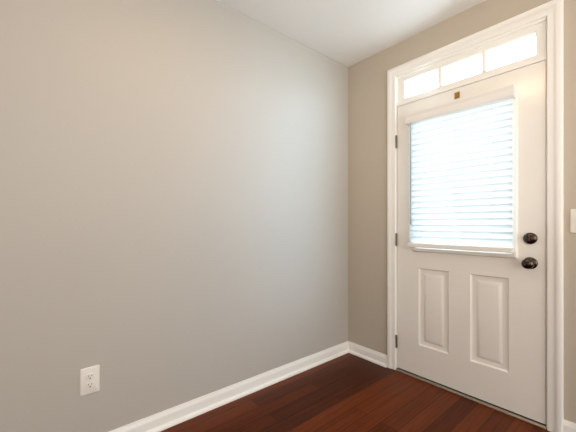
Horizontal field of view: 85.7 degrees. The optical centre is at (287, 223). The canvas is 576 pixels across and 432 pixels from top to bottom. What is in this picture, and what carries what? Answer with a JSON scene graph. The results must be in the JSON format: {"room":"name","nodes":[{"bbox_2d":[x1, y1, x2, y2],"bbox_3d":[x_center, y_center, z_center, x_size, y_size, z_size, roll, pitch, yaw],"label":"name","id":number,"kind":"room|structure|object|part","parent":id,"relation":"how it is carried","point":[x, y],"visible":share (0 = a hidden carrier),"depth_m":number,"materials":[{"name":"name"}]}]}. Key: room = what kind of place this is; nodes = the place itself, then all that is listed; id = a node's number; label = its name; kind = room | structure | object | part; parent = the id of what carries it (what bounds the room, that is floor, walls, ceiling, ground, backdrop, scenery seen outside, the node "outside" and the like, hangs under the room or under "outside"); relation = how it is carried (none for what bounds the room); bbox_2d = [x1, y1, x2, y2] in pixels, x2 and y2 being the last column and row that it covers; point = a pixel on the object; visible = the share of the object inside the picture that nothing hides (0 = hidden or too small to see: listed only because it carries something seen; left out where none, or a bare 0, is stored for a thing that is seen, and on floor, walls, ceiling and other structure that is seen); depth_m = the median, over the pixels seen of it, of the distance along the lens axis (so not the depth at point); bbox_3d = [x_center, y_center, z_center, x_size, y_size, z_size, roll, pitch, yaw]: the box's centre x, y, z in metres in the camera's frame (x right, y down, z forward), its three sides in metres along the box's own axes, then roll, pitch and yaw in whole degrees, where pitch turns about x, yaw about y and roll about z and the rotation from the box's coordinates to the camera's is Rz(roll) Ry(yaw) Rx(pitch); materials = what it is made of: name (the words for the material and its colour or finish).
{"room":"entryway","nodes":[
{"label":"entryway","id":0,"kind":"room"},
{"bbox_2d":[0,0,347,431],"bbox_3d":[-1.252,-0.129,1.280,4.800,2.440,0.150,0,0,-40],"label":"wall","id":1,"kind":"structure","parent":0,"point":[173,203],"depth_m":1.65,"materials":[{"name":"beige paint"}]},
{"bbox_2d":[80,365,99,395],"bbox_3d":[-0.926,0.732,1.452,0.078,0.124,0.008,0,0,-40],"label":"electrical outlet","id":2,"kind":"object","parent":1,"relation":"attached to","point":[89,380],"visible":1,"depth_m":1.45,"materials":[{"name":"white plastic"}]},
{"bbox_2d":[109,341,348,431],"bbox_3d":[-1.194,1.048,1.212,4.500,0.085,0.030,0,0,-40],"label":"baseboard","id":3,"kind":"structure","parent":1,"relation":"attached to","point":[170,417],"depth_m":1.91,"materials":[{"name":"white wood"}]},
{"bbox_2d":[217,0,484,66],"bbox_3d":[-0.044,-1.409,-0.154,4.800,0.120,3.900,0,0,-40],"label":"ceiling","id":4,"kind":"structure","parent":0,"point":[347,33],"depth_m":2.05,"materials":[{"name":"white paint"}]},
{"bbox_2d":[160,353,549,431],"bbox_3d":[-0.044,1.151,-0.154,4.800,0.120,3.900,0,0,-40],"label":"floor","id":5,"kind":"structure","parent":0,"point":[348,392],"depth_m":1.84,"materials":[{"name":"brown wood"}]},
{"bbox_2d":[348,0,575,423],"bbox_3d":[1.734,-0.129,1.344,0.150,2.440,3.600,0,0,-40],"label":"wall","id":6,"kind":"structure","parent":0,"point":[367,202],"depth_m":2.41,"materials":[{"name":"beige paint"}]},
{"bbox_2d":[349,341,386,367],"bbox_3d":[0.640,1.048,2.503,0.030,0.085,0.358,0,0,-40],"label":"baseboard","id":7,"kind":"structure","parent":6,"relation":"attached to","point":[368,354],"depth_m":2.50,"materials":[{"name":"white wood"}]},
{"bbox_2d":[395,60,545,424],"bbox_3d":[1.110,0.098,2.006,0.074,1.946,0.876,0,0,-40],"label":"door","id":8,"kind":"structure","parent":6,"relation":"in","point":[471,323],"depth_m":1.86,"materials":[{"name":"white wood"}]},
{"bbox_3d":[0.824,0.131,2.329,0.053,1.589,0.013,0,0,-40],"label":"door hinges","id":9,"kind":"part","parent":8,"relation":"part of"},
{"bbox_2d":[454,91,459,98],"bbox_3d":[1.085,-0.828,1.995,0.010,0.042,0.032,0,0,-40],"label":"door top catch","id":10,"kind":"object","parent":8,"relation":"attached to","point":[456,95],"visible":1,"depth_m":1.99,"materials":[{"name":"gold metal"}]},
{"bbox_2d":[405,84,516,125],"bbox_3d":[1.059,-0.738,1.972,0.080,0.066,0.638,0,0,-40],"label":"blind valance","id":11,"kind":"object","parent":8,"relation":"attached to","point":[509,91],"visible":0.97,"depth_m":1.90,"materials":[{"name":"white plastic"}]},
{"bbox_2d":[399,368,544,424],"bbox_3d":[1.114,1.073,2.004,0.035,0.009,0.864,0,0,-40],"label":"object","id":12,"kind":"structure","parent":8,"relation":"attached to","point":[476,398],"depth_m":1.91,"materials":[{"name":"black"}]},
{"bbox_2d":[408,98,537,268],"bbox_3d":[1.104,-0.252,1.944,0.096,1.000,0.722,0,0,-40],"label":"window blind","id":13,"kind":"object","parent":8,"relation":"attached to","point":[483,175],"depth_m":1.92,"materials":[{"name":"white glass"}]},
{"bbox_2d":[410,123,411,224],"bbox_3d":[0.858,-0.349,2.164,0.020,0.707,0.010,0,0,-40],"label":"blind wand","id":14,"kind":"object","parent":13,"relation":"hanging from","point":[410,173],"visible":0.98,"depth_m":2.16,"materials":[{"name":"grey plastic"}]},
{"bbox_3d":[1.067,-0.275,1.979,0.059,0.872,0.621,0,0,-40],"label":"door blind rail","id":15,"kind":"part","parent":13,"relation":"part of","materials":[{"name":"white plastic"}]},
{"bbox_3d":[1.306,0.215,1.685,0.071,0.066,0.066,0,0,-40],"label":"knob","id":16,"kind":"part","parent":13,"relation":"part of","materials":[{"name":"brown metal"}]},
{"bbox_2d":[523,233,537,243],"bbox_3d":[1.325,0.079,1.701,0.022,0.064,0.064,0,0,-40],"label":"door knob","id":17,"kind":"object","parent":8,"relation":"attached to","point":[533,238],"depth_m":1.69,"materials":[{"name":"brown metal"}]},
{"bbox_2d":[396,368,545,429],"bbox_3d":[1.159,1.085,2.041,0.192,0.013,0.874,0,0,-40],"label":"threshold","id":18,"kind":"object","parent":6,"relation":"attached to","point":[532,422],"visible":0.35,"depth_m":1.90,"materials":[{"name":"silver metal"}]},
{"bbox_2d":[398,21,545,102],"bbox_3d":[1.119,-0.994,2.008,0.040,0.190,0.874,0,0,-40],"label":"transom window","id":19,"kind":"structure","parent":6,"relation":"in","point":[475,65],"depth_m":1.91,"materials":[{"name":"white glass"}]},
{"bbox_2d":[387,0,563,431],"bbox_3d":[1.142,-0.040,2.028,0.164,2.261,1.014,0,0,-40],"label":"door frame","id":20,"kind":"structure","parent":6,"relation":"attached to","point":[552,11],"depth_m":1.64,"materials":[{"name":"white wood"}]},
{"bbox_2d":[563,420,575,431],"bbox_3d":[2.107,1.048,0.761,0.030,0.085,2.168,0,0,-40],"label":"baseboard","id":21,"kind":"structure","parent":6,"relation":"attached to","point":[568,426],"depth_m":1.58,"materials":[{"name":"white wood"}]},
{"bbox_2d":[570,209,575,232],"bbox_3d":[1.453,-0.015,1.544,0.022,0.120,0.075,0,0,-40],"label":"light switch","id":22,"kind":"object","parent":6,"relation":"attached to","point":[572,220],"visible":1,"depth_m":1.57,"materials":[{"name":"white plastic"}]},
{"label":"outside","id":23,"kind":"structure","parent":0,"visible":0},
{"bbox_3d":[16.052,1.131,13.139,33.750,0.040,32.000,0,0,-40],"label":"lawn","id":24,"kind":"structure","parent":23,"visible":0},
{"bbox_2d":[429,243,501,246],"bbox_3d":[3.528,0.283,4.838,2.929,1.616,2.699,0,0,-40],"label":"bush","id":25,"kind":"object","parent":24,"relation":"on","point":[471,245],"depth_m":4.20,"materials":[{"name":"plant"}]}
]}

